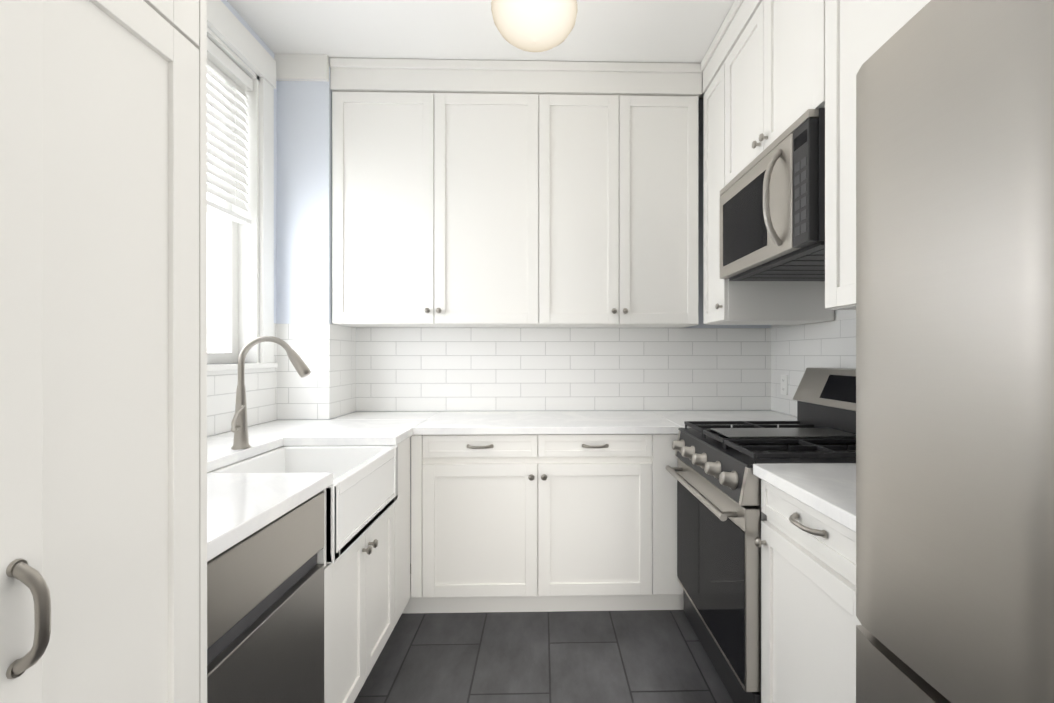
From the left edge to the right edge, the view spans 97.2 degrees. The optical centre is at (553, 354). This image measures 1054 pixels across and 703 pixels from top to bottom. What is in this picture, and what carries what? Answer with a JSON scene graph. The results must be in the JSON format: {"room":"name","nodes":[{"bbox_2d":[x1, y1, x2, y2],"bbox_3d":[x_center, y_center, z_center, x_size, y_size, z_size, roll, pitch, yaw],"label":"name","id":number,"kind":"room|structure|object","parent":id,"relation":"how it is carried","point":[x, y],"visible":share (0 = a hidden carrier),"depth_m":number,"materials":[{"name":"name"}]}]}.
{"room":"kitchen","nodes":[
{"label":"kitchen","id":0,"kind":"room"},
{"bbox_2d":[207,0,276,436],"bbox_3d":[-1.487,-0.154,0.686,0.150,2.830,4.200,0,0,-1],"label":"wall","id":1,"kind":"structure","parent":0,"point":[228,5],"depth_m":2.42,"materials":[{"name":"white paint"}]},
{"bbox_2d":[207,323,276,436],"bbox_3d":[-1.432,0.087,1.625,0.006,0.503,1.614,0,0,-1],"label":"wall tile","id":2,"kind":"structure","parent":1,"relation":"attached to","point":[261,391],"depth_m":2.17,"materials":[{"name":"white tile"}]},
{"bbox_2d":[207,0,277,370],"bbox_3d":[-1.500,-0.723,1.861,0.190,1.575,1.050,0,0,-1],"label":"window","id":3,"kind":"structure","parent":1,"relation":"in","point":[233,329],"depth_m":2.27,"materials":[{"name":"white paint"}]},
{"bbox_2d":[207,37,252,314],"bbox_3d":[-1.484,-0.765,1.861,0.063,1.150,0.800,0,0,-1],"label":"window blind","id":4,"kind":"object","parent":3,"relation":"attached to","point":[226,67],"visible":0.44,"depth_m":2.11,"materials":[{"name":"white paint"}]},
{"bbox_2d":[277,66,352,419],"bbox_3d":[-1.323,-0.155,2.616,0.270,2.830,0.350,0,0,-1],"label":"wall","id":5,"kind":"structure","parent":0,"point":[304,202],"depth_m":2.44,"materials":[{"name":"white paint"}]},
{"bbox_2d":[274,54,328,81],"bbox_3d":[-1.317,-1.505,2.429,0.271,0.129,0.022,0,0,-1],"label":"crown molding","id":6,"kind":"structure","parent":5,"relation":"attached to","point":[302,67],"depth_m":2.42,"materials":[{"name":"white paint"}]},
{"bbox_2d":[277,324,329,419],"bbox_3d":[-1.313,0.087,2.438,0.270,0.503,0.006,0,0,-1],"label":"wall tiles","id":7,"kind":"structure","parent":5,"relation":"attached to","point":[303,398],"depth_m":2.44,"materials":[{"name":"white tile"}]},
{"bbox_2d":[330,324,355,418],"bbox_3d":[-1.185,0.087,2.616,0.006,0.503,0.344,0,0,-1],"label":"wall tiles","id":8,"kind":"structure","parent":5,"relation":"attached to","point":[342,370],"depth_m":2.60,"materials":[{"name":"white tile"}]},
{"bbox_2d":[227,0,734,98],"bbox_3d":[-0.010,-1.620,0.721,3.105,0.100,4.500,0,0,-1],"label":"ceiling","id":9,"kind":"structure","parent":0,"point":[660,31],"depth_m":2.24,"materials":[{"name":"white paint"}]},
{"bbox_2d":[491,0,576,51],"bbox_3d":[-0.074,-1.399,1.820,0.338,0.340,0.338,0,0,-1],"label":"ceiling light","id":10,"kind":"object","parent":9,"relation":"attached to","point":[535,25],"visible":1,"depth_m":1.76,"materials":[{"name":"white glass"}]},
{"bbox_2d":[354,563,733,702],"bbox_3d":[-0.010,1.310,0.722,3.105,0.100,4.500,0,0,-1],"label":"floor","id":11,"kind":"structure","parent":0,"point":[645,656],"depth_m":1.91,"materials":[{"name":"tile"}]},
{"bbox_2d":[0,0,206,702],"bbox_3d":[-0.990,-0.153,0.480,0.828,2.827,0.684,0,0,-1],"label":"pantry cabinet","id":12,"kind":"object","parent":11,"relation":"on","point":[103,351],"visible":1,"depth_m":0.64,"materials":[{"name":"white paint"}]},
{"bbox_2d":[207,492,323,702],"bbox_3d":[-0.938,0.821,1.067,0.597,0.878,0.471,0,0,-1],"label":"dishwasher","id":13,"kind":"object","parent":11,"relation":"on","point":[265,614],"visible":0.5,"depth_m":1.05,"materials":[{"name":"grey metal"}]},
{"bbox_2d":[208,437,409,702],"bbox_3d":[-1.034,0.818,1.776,0.803,0.884,0.943,0,0,-1],"label":"base cabinet","id":14,"kind":"object","parent":11,"relation":"on","point":[366,586],"visible":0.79,"depth_m":1.63,"materials":[{"name":"white paint"}]},
{"bbox_2d":[207,422,414,561],"bbox_3d":[-1.034,0.358,1.484,0.790,0.035,1.320,0,0,-1],"label":"countertop","id":15,"kind":"structure","parent":14,"relation":"on","point":[241,506],"depth_m":1.29,"materials":[{"name":"white stone"}]},
{"bbox_2d":[231,336,310,449],"bbox_3d":[-1.031,0.135,1.683,0.280,0.410,0.090,0,0,-1],"label":"pull-down faucet","id":16,"kind":"object","parent":15,"relation":"on","point":[239,425],"visible":1,"depth_m":1.69,"materials":[{"name":"silver metal"}]},
{"bbox_2d":[209,446,397,563],"bbox_3d":[-0.877,0.489,1.626,0.475,0.226,0.594,0,0,-1],"label":"farmhouse sink","id":17,"kind":"object","parent":15,"relation":"in","point":[361,494],"visible":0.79,"depth_m":1.70,"materials":[{"name":"white ceramic"}]},
{"bbox_2d":[406,434,657,612],"bbox_3d":[-0.107,0.818,2.509,1.145,0.884,0.617,0,0,-1],"label":"base cabinet","id":18,"kind":"object","parent":11,"relation":"on","point":[541,522],"depth_m":2.21,"materials":[{"name":"white paint"}]},
{"bbox_2d":[270,410,796,434],"bbox_3d":[-0.054,0.357,2.491,2.795,0.035,0.646,0,0,-1],"label":"countertop","id":19,"kind":"structure","parent":18,"relation":"on","point":[426,422],"depth_m":2.41,"materials":[{"name":"white stone"}]},
{"bbox_2d":[658,434,682,609],"bbox_3d":[0.515,0.818,2.524,0.218,0.884,0.617,0,0,-1],"label":"base cabinet","id":20,"kind":"object","parent":11,"relation":"on","point":[670,592],"depth_m":2.22,"materials":[{"name":"white paint"}]},
{"bbox_2d":[666,368,855,702],"bbox_3d":[0.932,0.660,1.836,0.807,1.200,0.740,0,0,-1],"label":"gas range","id":21,"kind":"object","parent":11,"relation":"on","point":[721,516],"visible":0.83,"depth_m":1.72,"materials":[{"name":"silver metal"}]},
{"bbox_2d":[754,479,860,702],"bbox_3d":[1.017,0.818,1.217,0.722,0.884,0.496,0,0,-1],"label":"base cabinet","id":22,"kind":"object","parent":11,"relation":"on","point":[810,621],"visible":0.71,"depth_m":1.19,"materials":[{"name":"white paint"}]},
{"bbox_2d":[753,463,855,532],"bbox_3d":[1.002,0.358,1.216,0.743,0.035,0.496,0,0,-1],"label":"countertop","id":23,"kind":"structure","parent":22,"relation":"on","point":[829,489],"depth_m":1.24,"materials":[{"name":"white stone"}]},
{"bbox_2d":[856,0,1053,702],"bbox_3d":[0.995,0.337,0.541,0.763,1.847,0.846,0,0,-1],"label":"refrigerator","id":24,"kind":"object","parent":11,"relation":"on","point":[954,351],"visible":1,"depth_m":0.70,"materials":[{"name":"silver metal"}]},
{"bbox_2d":[355,99,770,562],"bbox_3d":[-0.062,-0.156,2.896,3.105,2.830,0.150,0,0,-1],"label":"wall","id":25,"kind":"structure","parent":0,"point":[700,198],"depth_m":2.84,"materials":[{"name":"white paint"}]},
{"bbox_2d":[329,58,552,327],"bbox_3d":[-0.604,-0.867,2.638,1.163,1.402,0.333,0,0,-1],"label":"upper cabinet","id":26,"kind":"object","parent":25,"relation":"attached to","point":[506,194],"depth_m":2.48,"materials":[{"name":"white paint"}]},
{"bbox_2d":[356,328,770,410],"bbox_3d":[0.072,0.087,2.821,2.529,0.503,0.006,0,0,-1],"label":"wall tile","id":27,"kind":"structure","parent":25,"relation":"attached to","point":[517,369],"depth_m":2.82,"materials":[{"name":"white tile"}]},
{"bbox_2d":[553,61,701,327],"bbox_3d":[0.329,-0.867,2.660,0.939,1.402,0.333,0,0,-1],"label":"upper cabinet","id":28,"kind":"object","parent":25,"relation":"attached to","point":[625,134],"depth_m":2.51,"materials":[{"name":"white paint"}]},
{"bbox_2d":[771,310,855,416],"bbox_3d":[1.467,-0.155,0.757,0.150,2.830,4.200,0,0,-1],"label":"wall","id":29,"kind":"structure","parent":0,"point":[843,314],"depth_m":2.19,"materials":[{"name":"white paint"}]},
{"bbox_2d":[701,42,712,324],"bbox_3d":[1.076,-0.853,2.378,0.539,1.427,0.316,0,0,-1],"label":"upper cabinet","id":30,"kind":"object","parent":29,"relation":"attached to","point":[707,62],"depth_m":2.45,"materials":[{"name":"white paint"}]},
{"bbox_2d":[713,0,833,324],"bbox_3d":[1.089,-0.853,1.825,0.539,1.427,0.897,0,0,-1],"label":"upper cabinet","id":31,"kind":"object","parent":29,"relation":"attached to","point":[772,70],"depth_m":2.04,"materials":[{"name":"white paint"}]},
{"bbox_2d":[720,108,824,280],"bbox_3d":[1.049,-0.564,1.838,0.628,0.433,0.740,0,0,-1],"label":"microwave","id":32,"kind":"object","parent":31,"relation":"attached to","point":[772,211],"visible":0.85,"depth_m":1.66,"materials":[{"name":"grey metal"}]},
{"bbox_2d":[771,318,855,415],"bbox_3d":[1.361,0.087,1.913,0.006,0.503,1.872,0,0,-1],"label":"wall tile","id":33,"kind":"structure","parent":29,"relation":"attached to","point":[797,351],"depth_m":2.49,"materials":[{"name":"white tile"}]},
{"bbox_2d":[781,375,787,394],"bbox_3d":[1.335,0.172,2.684,0.009,0.115,0.070,0,0,-1],"label":"outlet","id":34,"kind":"object","parent":33,"relation":"attached to","point":[784,384],"visible":1,"depth_m":2.67,"materials":[{"name":"white plastic"}]},
{"bbox_2d":[813,0,920,315],"bbox_3d":[1.105,-0.853,1.174,0.539,1.427,0.527,0,0,-1],"label":"upper cabinet","id":35,"kind":"object","parent":29,"relation":"attached to","point":[846,33],"depth_m":1.36,"materials":[{"name":"white paint"}]},
{"bbox_2d":[921,0,930,8],"bbox_3d":[1.115,-0.853,0.755,0.539,1.427,0.551,0,0,-1],"label":"upper cabinet","id":36,"kind":"object","parent":29,"relation":"attached to","point":[923,2],"depth_m":1.07,"materials":[{"name":"white paint"}]}
]}

